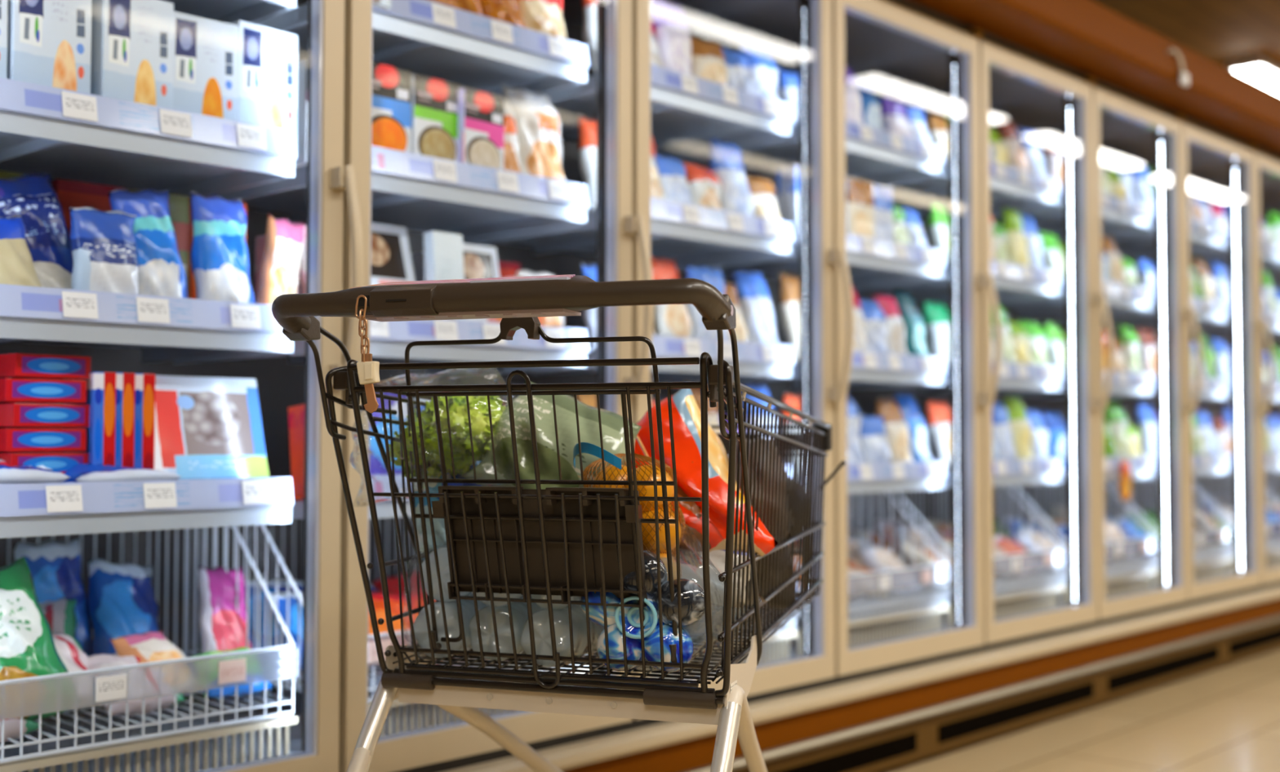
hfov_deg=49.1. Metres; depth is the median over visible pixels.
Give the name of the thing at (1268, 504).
bag
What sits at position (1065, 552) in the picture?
bag
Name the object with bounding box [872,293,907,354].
bag
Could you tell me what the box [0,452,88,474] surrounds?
food box
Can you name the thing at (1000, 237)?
bag
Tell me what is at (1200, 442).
bag
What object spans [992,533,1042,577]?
bag
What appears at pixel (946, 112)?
bag
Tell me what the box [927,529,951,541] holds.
bag
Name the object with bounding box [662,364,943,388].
shelf
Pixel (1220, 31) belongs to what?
ceiling
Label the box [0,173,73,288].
bag
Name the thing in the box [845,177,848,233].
food box
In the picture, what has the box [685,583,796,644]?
wire basket
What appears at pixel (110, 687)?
wire basket
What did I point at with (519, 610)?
bottle
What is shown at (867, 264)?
shelf
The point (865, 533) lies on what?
bag
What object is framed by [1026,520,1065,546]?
bag
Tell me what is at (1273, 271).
shelf
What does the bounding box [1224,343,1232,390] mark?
bag
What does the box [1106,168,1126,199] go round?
bag
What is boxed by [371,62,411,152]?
food box
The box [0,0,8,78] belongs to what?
food box
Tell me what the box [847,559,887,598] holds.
bag
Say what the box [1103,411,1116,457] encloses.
bag
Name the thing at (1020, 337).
bag
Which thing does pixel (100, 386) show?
food box
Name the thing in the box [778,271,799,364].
bag
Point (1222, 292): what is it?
bag
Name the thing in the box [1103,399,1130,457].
bag
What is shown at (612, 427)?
bag
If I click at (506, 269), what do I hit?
food box
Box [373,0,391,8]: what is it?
food box
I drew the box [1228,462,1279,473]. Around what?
shelf
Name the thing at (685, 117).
shelf
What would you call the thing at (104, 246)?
bag
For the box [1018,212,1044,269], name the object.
bag
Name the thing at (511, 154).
bag
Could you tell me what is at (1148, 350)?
bag
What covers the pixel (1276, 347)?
bag
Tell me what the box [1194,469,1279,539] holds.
wire basket
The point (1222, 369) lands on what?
bag
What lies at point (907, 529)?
bag
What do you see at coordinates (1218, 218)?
bag
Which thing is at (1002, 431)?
bag
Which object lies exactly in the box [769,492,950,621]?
wire basket
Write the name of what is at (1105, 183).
bag
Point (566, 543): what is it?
shopping cart
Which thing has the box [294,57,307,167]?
food box
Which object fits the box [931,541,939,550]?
bag
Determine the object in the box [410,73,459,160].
food box
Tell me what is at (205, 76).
food box
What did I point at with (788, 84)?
bag
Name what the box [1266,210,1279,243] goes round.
bag
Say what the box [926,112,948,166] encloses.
bag
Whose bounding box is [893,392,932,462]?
bag
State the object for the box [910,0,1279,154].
trim
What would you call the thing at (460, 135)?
divider
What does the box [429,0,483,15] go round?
bag
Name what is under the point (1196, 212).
bag
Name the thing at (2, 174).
food box
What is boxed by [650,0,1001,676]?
freezer
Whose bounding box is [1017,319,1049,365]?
bag
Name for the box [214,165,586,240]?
shelf
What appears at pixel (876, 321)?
bag
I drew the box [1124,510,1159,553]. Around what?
bag
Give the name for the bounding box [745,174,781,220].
bag
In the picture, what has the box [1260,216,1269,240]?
bag
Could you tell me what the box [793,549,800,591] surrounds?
bag
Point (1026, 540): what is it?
bag
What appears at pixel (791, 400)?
bag
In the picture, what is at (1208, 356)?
bag
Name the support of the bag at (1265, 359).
on the freezer at (1210, 171)
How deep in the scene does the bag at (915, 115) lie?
4.04 m
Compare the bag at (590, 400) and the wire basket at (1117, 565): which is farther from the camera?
the wire basket at (1117, 565)
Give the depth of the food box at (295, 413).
2.54 m
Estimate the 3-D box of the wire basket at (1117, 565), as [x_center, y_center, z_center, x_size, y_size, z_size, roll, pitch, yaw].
[1.450,0.499,4.991,0.531,0.321,0.672,-2,-3,43]
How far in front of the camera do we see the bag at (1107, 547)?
4.97 m
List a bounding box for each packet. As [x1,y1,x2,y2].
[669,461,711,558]
[680,550,758,608]
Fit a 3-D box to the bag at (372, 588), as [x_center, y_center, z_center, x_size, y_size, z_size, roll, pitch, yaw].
[-0.553,0.473,2.881,0.146,0.131,0.163,-1,-2,34]
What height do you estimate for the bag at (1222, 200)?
0.224 m
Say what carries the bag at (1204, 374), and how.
on the freezer at (1206, 578)
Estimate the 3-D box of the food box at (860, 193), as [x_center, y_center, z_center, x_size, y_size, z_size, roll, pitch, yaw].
[0.578,-0.457,3.804,0.067,0.202,0.115,-2,-3,43]
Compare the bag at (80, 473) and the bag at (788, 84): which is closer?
the bag at (80, 473)
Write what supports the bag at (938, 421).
on the freezer at (1007, 70)
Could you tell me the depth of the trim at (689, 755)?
3.67 m
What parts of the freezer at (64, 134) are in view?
panel, price rail, price rail, price rail, freezer door, door handle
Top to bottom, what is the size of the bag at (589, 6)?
0.244 m
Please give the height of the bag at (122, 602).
0.223 m
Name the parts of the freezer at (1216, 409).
panel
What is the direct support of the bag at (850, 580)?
on the freezer at (864, 31)
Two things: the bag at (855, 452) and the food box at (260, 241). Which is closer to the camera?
the food box at (260, 241)
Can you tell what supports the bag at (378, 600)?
on the freezer at (415, 192)
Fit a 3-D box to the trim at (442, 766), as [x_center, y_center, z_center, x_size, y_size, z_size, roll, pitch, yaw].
[1.457,0.757,4.481,0.018,0.019,8.760,-2,-3,43]
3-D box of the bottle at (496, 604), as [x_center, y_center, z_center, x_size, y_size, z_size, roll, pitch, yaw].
[-0.154,0.267,2.033,0.077,0.077,0.300,25,6,19]
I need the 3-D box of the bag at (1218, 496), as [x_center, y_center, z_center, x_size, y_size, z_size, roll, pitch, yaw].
[2.750,0.585,6.590,0.160,0.148,0.129,1,-2,-23]
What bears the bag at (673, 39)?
on the freezer at (681, 112)
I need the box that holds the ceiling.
[1093,0,1279,66]
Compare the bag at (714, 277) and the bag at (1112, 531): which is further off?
the bag at (1112, 531)
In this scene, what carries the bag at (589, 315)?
on the freezer at (681, 112)
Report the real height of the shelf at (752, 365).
0.038 m
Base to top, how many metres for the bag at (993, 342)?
0.171 m
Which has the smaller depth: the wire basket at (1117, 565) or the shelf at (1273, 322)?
the wire basket at (1117, 565)
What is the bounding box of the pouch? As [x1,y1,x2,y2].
[727,437,791,537]
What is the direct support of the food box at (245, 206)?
on the freezer at (64, 134)
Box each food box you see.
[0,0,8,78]
[0,170,26,177]
[0,353,91,379]
[0,377,86,404]
[0,403,89,427]
[0,428,86,452]
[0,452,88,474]
[6,0,91,93]
[51,178,124,235]
[62,372,115,466]
[90,0,173,108]
[115,373,135,466]
[125,188,192,298]
[133,373,155,469]
[154,375,269,479]
[172,11,238,120]
[187,195,247,298]
[229,20,297,159]
[255,235,302,303]
[288,404,304,500]
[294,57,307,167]
[370,222,415,284]
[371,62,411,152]
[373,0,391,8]
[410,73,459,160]
[410,252,425,280]
[422,231,466,319]
[459,86,504,169]
[462,243,502,322]
[497,261,519,277]
[507,276,543,326]
[776,165,799,244]
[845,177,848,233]
[846,176,875,238]
[872,183,893,241]
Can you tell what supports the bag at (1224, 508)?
on the freezer at (1210, 171)
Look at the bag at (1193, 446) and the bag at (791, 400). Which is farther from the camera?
the bag at (1193, 446)
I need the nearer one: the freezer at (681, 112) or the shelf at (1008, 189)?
the freezer at (681, 112)
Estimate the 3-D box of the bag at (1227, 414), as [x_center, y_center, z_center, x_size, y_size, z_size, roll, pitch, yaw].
[2.460,0.199,5.818,0.085,0.249,0.126,-1,-2,30]
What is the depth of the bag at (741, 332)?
3.44 m
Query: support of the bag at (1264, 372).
on the freezer at (1210, 171)
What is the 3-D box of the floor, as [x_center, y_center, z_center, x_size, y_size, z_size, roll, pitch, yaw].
[3.745,1.033,3.309,10.100,0.100,18.000,-2,-3,43]
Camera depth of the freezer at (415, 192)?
2.85 m
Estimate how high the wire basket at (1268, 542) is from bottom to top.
0.321 m
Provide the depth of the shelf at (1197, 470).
5.43 m
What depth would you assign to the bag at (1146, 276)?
5.19 m
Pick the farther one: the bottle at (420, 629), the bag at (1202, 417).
the bag at (1202, 417)
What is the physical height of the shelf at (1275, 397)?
0.038 m
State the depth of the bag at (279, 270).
2.48 m
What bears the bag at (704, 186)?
on the freezer at (681, 112)
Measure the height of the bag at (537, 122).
0.258 m
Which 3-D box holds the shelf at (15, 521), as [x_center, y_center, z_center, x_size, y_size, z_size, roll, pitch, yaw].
[-1.022,0.217,2.382,0.532,0.038,0.660,-2,-3,43]
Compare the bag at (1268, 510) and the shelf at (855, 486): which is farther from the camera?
the bag at (1268, 510)
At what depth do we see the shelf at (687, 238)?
3.41 m
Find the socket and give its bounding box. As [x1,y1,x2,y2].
[702,294,736,329]
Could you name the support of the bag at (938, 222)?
on the freezer at (1007, 70)
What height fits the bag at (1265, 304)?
0.173 m
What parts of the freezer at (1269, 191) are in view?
panel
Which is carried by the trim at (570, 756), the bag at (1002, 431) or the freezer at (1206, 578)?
the freezer at (1206, 578)
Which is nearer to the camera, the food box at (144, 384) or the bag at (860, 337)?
the food box at (144, 384)
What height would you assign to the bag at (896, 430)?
0.223 m
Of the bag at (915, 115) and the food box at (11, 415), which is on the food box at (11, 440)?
the food box at (11, 415)
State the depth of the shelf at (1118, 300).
5.02 m
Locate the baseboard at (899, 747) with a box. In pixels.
[732,621,1279,771]
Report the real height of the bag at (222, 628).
0.190 m
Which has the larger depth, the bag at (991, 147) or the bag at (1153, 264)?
the bag at (1153, 264)
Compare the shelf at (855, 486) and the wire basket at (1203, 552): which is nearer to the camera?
the shelf at (855, 486)
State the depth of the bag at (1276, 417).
6.25 m
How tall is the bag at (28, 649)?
0.279 m
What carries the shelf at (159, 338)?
attached to the freezer at (64, 134)
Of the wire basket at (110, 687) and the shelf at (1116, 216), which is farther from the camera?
the shelf at (1116, 216)
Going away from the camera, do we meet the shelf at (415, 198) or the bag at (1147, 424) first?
the shelf at (415, 198)
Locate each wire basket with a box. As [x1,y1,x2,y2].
[0,526,299,763]
[174,517,586,702]
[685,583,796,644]
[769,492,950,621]
[847,485,1066,596]
[937,478,1156,577]
[1031,475,1231,563]
[1111,471,1279,551]
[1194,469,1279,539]
[1265,471,1279,502]
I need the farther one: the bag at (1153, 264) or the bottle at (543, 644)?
the bag at (1153, 264)
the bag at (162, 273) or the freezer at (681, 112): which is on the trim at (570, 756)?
the freezer at (681, 112)
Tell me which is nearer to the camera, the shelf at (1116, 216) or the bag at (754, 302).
the bag at (754, 302)
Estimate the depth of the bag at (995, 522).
4.99 m
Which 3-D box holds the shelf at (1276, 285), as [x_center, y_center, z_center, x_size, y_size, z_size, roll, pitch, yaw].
[3.405,-0.518,7.142,0.532,0.038,0.660,-2,-3,43]
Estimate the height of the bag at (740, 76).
0.171 m
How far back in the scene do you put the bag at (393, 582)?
2.99 m
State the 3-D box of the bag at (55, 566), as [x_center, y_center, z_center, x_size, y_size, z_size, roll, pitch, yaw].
[-1.047,0.398,2.501,0.109,0.239,0.136,-1,-2,31]
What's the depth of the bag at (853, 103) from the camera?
3.81 m
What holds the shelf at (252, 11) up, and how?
attached to the freezer at (64, 134)
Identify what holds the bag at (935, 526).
in the freezer at (1007, 70)
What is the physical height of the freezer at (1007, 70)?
1.785 m
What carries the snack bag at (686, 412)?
in the shopping cart
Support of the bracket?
attached to the shopping cart
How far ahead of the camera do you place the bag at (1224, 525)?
5.85 m
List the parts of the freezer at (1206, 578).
panel, price rail, price rail, price rail, price rail, freezer door, door handle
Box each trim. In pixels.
[396,581,1279,771]
[444,586,1279,771]
[562,598,1279,771]
[684,614,1279,771]
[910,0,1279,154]
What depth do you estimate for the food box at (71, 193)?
2.39 m
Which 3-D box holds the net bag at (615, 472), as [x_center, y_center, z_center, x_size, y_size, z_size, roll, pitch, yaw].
[-0.013,0.186,1.887,0.150,0.222,0.140,1,-2,-25]
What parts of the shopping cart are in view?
handle, handle arm, key blade, handle arm, leg, rail, rim rail, rail, rail, rim rail, plate, rail, seat frame, leg, advert panel, underside plate, push handle, seat panel, seat frame, handle, handle arm, leg, plate, handle arm, leg, rail, plate, rail, rail, rail, rail, rim rail, rail, rail, rim rail, rail, rail, rail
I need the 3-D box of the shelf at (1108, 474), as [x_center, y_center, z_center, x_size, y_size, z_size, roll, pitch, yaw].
[1.438,0.311,5.008,0.532,0.038,0.660,-2,-3,43]
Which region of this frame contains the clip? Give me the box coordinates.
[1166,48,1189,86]
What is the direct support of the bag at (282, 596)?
on the freezer at (415, 192)
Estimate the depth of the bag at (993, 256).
4.34 m
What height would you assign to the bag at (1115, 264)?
0.244 m
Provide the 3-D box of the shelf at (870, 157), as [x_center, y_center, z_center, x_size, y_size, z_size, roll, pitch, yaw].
[0.454,-0.631,3.990,0.532,0.038,0.660,-2,-3,43]
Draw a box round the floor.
[890,648,1279,771]
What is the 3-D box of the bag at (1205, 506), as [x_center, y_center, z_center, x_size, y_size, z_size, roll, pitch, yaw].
[2.640,0.576,6.447,0.122,0.165,0.160,-1,-2,25]
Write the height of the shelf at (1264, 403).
0.038 m
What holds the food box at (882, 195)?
on the freezer at (864, 31)
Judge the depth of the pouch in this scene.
2.14 m
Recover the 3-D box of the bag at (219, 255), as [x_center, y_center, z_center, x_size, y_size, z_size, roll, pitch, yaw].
[-0.721,-0.214,2.421,0.087,0.238,0.114,-1,-2,14]
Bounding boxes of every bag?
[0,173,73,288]
[0,215,41,287]
[0,459,72,484]
[0,556,82,720]
[0,716,45,743]
[13,539,93,657]
[39,598,76,639]
[52,632,96,706]
[63,462,182,482]
[69,206,139,294]
[87,653,190,716]
[88,559,159,656]
[107,188,188,298]
[109,631,201,692]
[189,647,275,698]
[190,191,254,303]
[196,566,251,653]
[245,579,303,661]
[256,213,303,305]
[268,591,302,672]
[298,224,306,293]
[368,591,417,665]
[369,392,407,475]
[369,583,378,592]
[371,570,422,595]
[401,590,453,665]
[413,395,460,412]
[413,449,482,560]
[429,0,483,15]
[461,381,641,489]
[480,0,528,28]
[502,84,565,181]
[503,99,521,173]
[515,270,564,328]
[518,0,567,39]
[573,442,684,581]
[576,395,595,407]
[577,115,596,211]
[581,0,596,73]
[581,263,595,351]
[627,388,777,567]
[650,0,692,75]
[650,17,664,67]
[650,134,665,199]
[650,255,692,337]
[650,398,655,407]
[652,311,654,334]
[655,153,693,204]
[682,160,722,209]
[684,380,720,433]
[685,264,730,340]
[689,36,728,85]
[709,137,754,215]
[711,489,799,609]
[720,46,753,93]
[724,282,748,342]
[725,417,746,457]
[732,269,778,344]
[739,43,778,100]
[741,383,777,439]
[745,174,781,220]
[777,67,799,128]
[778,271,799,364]
[780,392,799,479]
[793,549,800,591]
[797,547,857,599]
[844,63,864,124]
[846,390,866,463]
[847,533,857,538]
[847,537,869,568]
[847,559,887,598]
[850,284,868,351]
[851,528,907,567]
[853,74,882,129]
[855,546,922,593]
[858,298,889,353]
[859,415,891,462]
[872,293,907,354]
[872,519,906,560]
[875,397,913,462]
[880,95,913,138]
[893,204,911,244]
[893,289,928,355]
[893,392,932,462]
[893,523,934,575]
[902,206,927,247]
[902,542,951,587]
[905,103,931,143]
[915,542,951,576]
[922,300,950,373]
[922,520,951,533]
[925,400,951,474]
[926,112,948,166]
[926,202,949,268]
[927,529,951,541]
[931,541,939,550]
[933,538,994,581]
[945,110,948,128]
[989,127,1008,165]
[989,142,994,161]
[990,213,996,260]
[991,302,1016,363]
[991,328,995,361]
[991,400,1016,459]
[991,431,998,459]
[992,219,1009,262]
[992,516,1008,533]
[992,527,1015,541]
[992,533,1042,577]
[993,546,1013,578]
[997,115,1029,172]
[1001,205,1029,266]
[1003,395,1033,459]
[1003,515,1037,561]
[1007,320,1032,364]
[1015,525,1067,574]
[1017,125,1047,177]
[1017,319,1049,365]
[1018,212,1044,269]
[1025,409,1049,458]
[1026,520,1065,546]
[1036,516,1067,539]
[1039,231,1065,287]
[1041,133,1063,196]
[1041,410,1066,470]
[1043,321,1066,380]
[1051,504,1066,519]
[1051,539,1067,570]
[1054,523,1111,562]
[1058,241,1064,259]
[1061,332,1065,345]
[1062,541,1124,564]
[1100,150,1111,195]
[1101,233,1124,284]
[1101,251,1111,281]
[1102,328,1116,370]
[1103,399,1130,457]
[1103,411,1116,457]
[1104,513,1115,524]
[1104,520,1136,560]
[1106,155,1137,203]
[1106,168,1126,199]
[1112,337,1126,371]
[1115,515,1155,557]
[1118,323,1142,373]
[1118,460,1132,502]
[1121,257,1137,286]
[1124,505,1145,511]
[1124,509,1141,513]
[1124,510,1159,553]
[1125,421,1142,456]
[1129,159,1155,221]
[1134,326,1157,386]
[1134,400,1159,466]
[1135,257,1156,302]
[1143,163,1155,198]
[1151,262,1155,271]
[1152,408,1158,422]
[1188,180,1204,222]
[1188,199,1191,217]
[1189,263,1204,298]
[1189,269,1195,297]
[1190,340,1208,377]
[1191,257,1214,300]
[1191,329,1215,378]
[1191,348,1196,377]
[1191,412,1206,454]
[1191,427,1196,454]
[1192,507,1222,544]
[1193,191,1211,223]
[1193,529,1210,550]
[1194,408,1219,454]
[1194,512,1234,546]
[1200,493,1217,514]
[1208,201,1230,240]
[1208,493,1234,507]
[1210,261,1231,314]
[1210,337,1232,391]
[1211,415,1233,463]
[1213,193,1230,240]
[1213,502,1234,528]
[1222,404,1233,463]
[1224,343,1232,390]
[1226,503,1234,515]
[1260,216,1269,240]
[1261,268,1277,311]
[1261,285,1271,311]
[1262,350,1279,383]
[1262,362,1267,382]
[1263,219,1275,242]
[1263,416,1279,453]
[1263,418,1273,453]
[1264,501,1279,512]
[1264,507,1279,537]
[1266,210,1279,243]
[1266,342,1279,381]
[1268,412,1279,432]
[1272,288,1279,312]
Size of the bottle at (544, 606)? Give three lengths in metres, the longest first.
0.300 x 0.077 x 0.077 m
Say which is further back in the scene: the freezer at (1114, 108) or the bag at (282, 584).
the freezer at (1114, 108)
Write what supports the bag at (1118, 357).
on the freezer at (1114, 108)
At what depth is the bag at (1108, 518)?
5.40 m
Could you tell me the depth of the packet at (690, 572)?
1.92 m
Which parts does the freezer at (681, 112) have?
panel, price rail, price rail, price rail, freezer door, price rail, door handle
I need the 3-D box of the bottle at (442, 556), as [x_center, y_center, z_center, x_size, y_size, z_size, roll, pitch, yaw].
[-0.226,0.266,2.069,0.077,0.077,0.300,-5,-4,19]
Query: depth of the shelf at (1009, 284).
4.48 m
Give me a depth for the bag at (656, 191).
3.22 m
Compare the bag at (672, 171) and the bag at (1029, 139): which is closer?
the bag at (672, 171)
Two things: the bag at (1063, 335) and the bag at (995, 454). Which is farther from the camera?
the bag at (1063, 335)
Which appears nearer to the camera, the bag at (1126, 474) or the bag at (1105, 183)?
the bag at (1126, 474)
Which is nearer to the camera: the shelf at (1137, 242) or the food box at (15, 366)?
the food box at (15, 366)
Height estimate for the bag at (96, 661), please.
0.098 m
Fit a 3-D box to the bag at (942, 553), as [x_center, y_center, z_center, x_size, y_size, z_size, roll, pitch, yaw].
[0.910,0.545,4.292,0.152,0.124,0.160,-1,-2,22]
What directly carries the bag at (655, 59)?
on the freezer at (681, 112)
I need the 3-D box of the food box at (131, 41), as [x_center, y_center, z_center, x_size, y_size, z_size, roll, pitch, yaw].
[-0.832,-0.523,2.291,0.050,0.225,0.122,-2,-3,41]
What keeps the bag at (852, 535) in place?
in the freezer at (1007, 70)
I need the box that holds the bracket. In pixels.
[282,315,320,341]
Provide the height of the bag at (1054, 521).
0.139 m
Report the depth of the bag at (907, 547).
4.14 m
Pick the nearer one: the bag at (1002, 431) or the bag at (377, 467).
the bag at (377, 467)
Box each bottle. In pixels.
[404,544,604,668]
[413,600,488,658]
[422,546,473,602]
[469,598,543,662]
[471,591,523,607]
[520,604,604,666]
[530,594,580,609]
[579,519,767,686]
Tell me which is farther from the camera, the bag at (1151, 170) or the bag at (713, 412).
the bag at (1151, 170)
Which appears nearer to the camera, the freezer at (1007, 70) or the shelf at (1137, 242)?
the freezer at (1007, 70)
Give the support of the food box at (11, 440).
on the food box at (62, 462)
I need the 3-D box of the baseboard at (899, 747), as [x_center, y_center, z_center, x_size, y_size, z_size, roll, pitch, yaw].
[1.452,0.960,4.478,0.058,0.130,8.760,-2,-3,43]
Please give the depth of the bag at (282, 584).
2.69 m
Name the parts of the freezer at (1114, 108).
panel, price rail, price rail, price rail, price rail, freezer door, door handle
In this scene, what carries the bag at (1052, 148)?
on the freezer at (1114, 108)
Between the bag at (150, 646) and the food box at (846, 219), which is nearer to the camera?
the bag at (150, 646)
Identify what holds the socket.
attached to the shopping cart
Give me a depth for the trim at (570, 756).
3.44 m
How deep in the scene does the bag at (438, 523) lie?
2.01 m
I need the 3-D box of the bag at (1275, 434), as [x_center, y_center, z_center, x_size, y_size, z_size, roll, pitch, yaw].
[2.761,0.233,6.147,0.122,0.201,0.077,2,-3,-41]
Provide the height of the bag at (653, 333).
0.199 m
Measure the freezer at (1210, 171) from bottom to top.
1.785 m
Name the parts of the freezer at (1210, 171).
panel, freezer door, price rail, price rail, price rail, price rail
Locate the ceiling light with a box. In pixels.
[1225,54,1279,94]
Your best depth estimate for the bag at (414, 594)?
2.85 m
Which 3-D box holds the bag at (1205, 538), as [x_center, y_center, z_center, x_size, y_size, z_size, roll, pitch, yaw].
[2.177,0.602,5.636,0.156,0.108,0.167,2,-3,-41]
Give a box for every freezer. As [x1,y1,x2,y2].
[0,0,363,771]
[136,0,653,771]
[414,0,854,719]
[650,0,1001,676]
[775,25,1113,644]
[900,73,1202,620]
[1000,111,1274,600]
[1104,141,1279,585]
[1151,179,1279,559]
[1211,204,1279,550]
[1262,346,1279,540]
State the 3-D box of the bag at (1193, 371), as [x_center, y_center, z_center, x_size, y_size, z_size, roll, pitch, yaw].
[2.124,-0.087,5.467,0.081,0.200,0.130,-2,-3,44]
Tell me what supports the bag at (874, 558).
on the freezer at (864, 31)
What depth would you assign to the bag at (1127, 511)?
5.60 m
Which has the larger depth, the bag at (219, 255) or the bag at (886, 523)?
the bag at (886, 523)
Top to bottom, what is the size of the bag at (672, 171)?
0.171 m
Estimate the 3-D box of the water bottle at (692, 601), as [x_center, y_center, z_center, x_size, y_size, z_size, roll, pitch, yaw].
[0.065,0.296,1.954,0.210,0.230,0.353,-1,-2,19]
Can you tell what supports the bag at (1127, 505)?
in the freezer at (1210, 171)
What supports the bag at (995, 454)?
on the freezer at (1007, 70)
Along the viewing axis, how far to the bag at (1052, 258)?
4.68 m
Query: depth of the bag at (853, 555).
4.14 m
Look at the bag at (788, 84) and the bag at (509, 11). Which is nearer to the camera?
the bag at (509, 11)
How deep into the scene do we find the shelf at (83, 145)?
2.38 m
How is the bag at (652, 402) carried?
on the freezer at (681, 112)
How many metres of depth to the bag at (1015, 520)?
4.87 m
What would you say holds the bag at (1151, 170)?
on the freezer at (1206, 578)
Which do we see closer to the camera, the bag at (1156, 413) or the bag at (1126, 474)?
the bag at (1126, 474)
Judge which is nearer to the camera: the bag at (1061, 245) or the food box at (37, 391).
the food box at (37, 391)
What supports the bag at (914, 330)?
on the freezer at (864, 31)
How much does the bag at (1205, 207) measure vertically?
0.199 m
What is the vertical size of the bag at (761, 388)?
0.247 m
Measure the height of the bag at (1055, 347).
0.202 m
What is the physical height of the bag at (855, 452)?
0.246 m
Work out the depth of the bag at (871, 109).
3.89 m
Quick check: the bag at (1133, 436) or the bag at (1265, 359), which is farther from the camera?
the bag at (1265, 359)
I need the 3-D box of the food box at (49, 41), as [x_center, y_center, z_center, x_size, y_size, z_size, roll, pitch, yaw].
[-0.927,-0.531,2.189,0.050,0.232,0.122,-2,-3,43]
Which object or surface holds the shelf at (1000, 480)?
attached to the freezer at (1007, 70)
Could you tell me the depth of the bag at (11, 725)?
2.12 m
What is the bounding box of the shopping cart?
[271,274,845,771]
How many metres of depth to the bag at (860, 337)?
3.81 m
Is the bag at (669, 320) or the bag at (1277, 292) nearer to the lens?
the bag at (669, 320)
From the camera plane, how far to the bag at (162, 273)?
2.33 m
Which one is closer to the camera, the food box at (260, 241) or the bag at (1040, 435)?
the food box at (260, 241)
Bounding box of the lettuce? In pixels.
[350,368,515,506]
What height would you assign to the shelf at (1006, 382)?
0.038 m
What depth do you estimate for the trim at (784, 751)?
3.83 m
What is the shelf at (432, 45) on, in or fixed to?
attached to the freezer at (415, 192)
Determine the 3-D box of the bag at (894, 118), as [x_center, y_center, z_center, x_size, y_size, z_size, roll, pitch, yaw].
[0.728,-0.735,3.989,0.080,0.173,0.127,-1,-2,31]
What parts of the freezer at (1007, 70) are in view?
panel, price rail, price rail, price rail, price rail, freezer door, door handle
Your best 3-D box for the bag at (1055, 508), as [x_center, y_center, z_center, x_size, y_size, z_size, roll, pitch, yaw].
[1.667,0.537,5.416,0.158,0.158,0.119,2,-3,-43]
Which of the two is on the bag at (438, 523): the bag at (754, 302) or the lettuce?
the lettuce
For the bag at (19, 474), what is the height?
0.055 m
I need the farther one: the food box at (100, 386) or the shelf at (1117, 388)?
the shelf at (1117, 388)
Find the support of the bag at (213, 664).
in the freezer at (64, 134)
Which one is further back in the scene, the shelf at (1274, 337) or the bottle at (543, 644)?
the shelf at (1274, 337)
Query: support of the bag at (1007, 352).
on the freezer at (1007, 70)
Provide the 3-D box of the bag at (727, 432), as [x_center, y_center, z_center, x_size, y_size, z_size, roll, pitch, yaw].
[0.224,0.152,3.428,0.105,0.169,0.078,2,-3,-44]
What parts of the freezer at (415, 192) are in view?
panel, price rail, price rail, price rail, price rail, freezer door, door handle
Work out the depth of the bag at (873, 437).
3.85 m
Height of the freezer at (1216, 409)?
1.785 m
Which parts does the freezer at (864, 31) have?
panel, price rail, price rail, price rail, price rail, freezer door, door handle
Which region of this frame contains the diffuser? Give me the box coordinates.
[1233,66,1279,94]
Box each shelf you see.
[0,109,294,196]
[0,315,293,362]
[0,505,291,538]
[162,0,296,23]
[173,338,586,373]
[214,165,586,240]
[254,3,586,97]
[291,499,411,519]
[449,351,791,382]
[462,210,791,266]
[546,74,791,157]
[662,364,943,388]
[671,126,942,183]
[676,243,942,285]
[794,478,944,493]
[847,373,1060,394]
[853,267,1058,306]
[875,165,1057,221]
[926,195,1150,237]
[928,380,1152,398]
[944,286,1151,319]
[944,473,1061,487]
[1025,302,1226,328]
[1026,386,1227,400]
[1056,220,1225,257]
[1061,469,1153,481]
[1111,314,1279,337]
[1116,390,1279,404]
[1124,240,1279,270]
[1153,466,1228,476]
[1190,332,1279,345]
[1206,402,1279,405]
[1208,264,1279,282]
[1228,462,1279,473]
[1271,281,1279,289]
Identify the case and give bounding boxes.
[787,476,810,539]
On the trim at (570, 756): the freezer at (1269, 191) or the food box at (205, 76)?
the freezer at (1269, 191)
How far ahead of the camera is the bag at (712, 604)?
2.21 m
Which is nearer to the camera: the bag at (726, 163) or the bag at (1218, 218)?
the bag at (726, 163)
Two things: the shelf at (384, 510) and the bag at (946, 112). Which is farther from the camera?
the bag at (946, 112)
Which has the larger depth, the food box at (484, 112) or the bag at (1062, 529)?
the bag at (1062, 529)
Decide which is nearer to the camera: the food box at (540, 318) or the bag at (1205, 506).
the food box at (540, 318)
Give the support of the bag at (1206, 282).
on the freezer at (1206, 578)
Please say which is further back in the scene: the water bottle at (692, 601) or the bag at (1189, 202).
the bag at (1189, 202)
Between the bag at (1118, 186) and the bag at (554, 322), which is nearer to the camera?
the bag at (554, 322)
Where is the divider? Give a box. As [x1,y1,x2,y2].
[457,88,465,162]

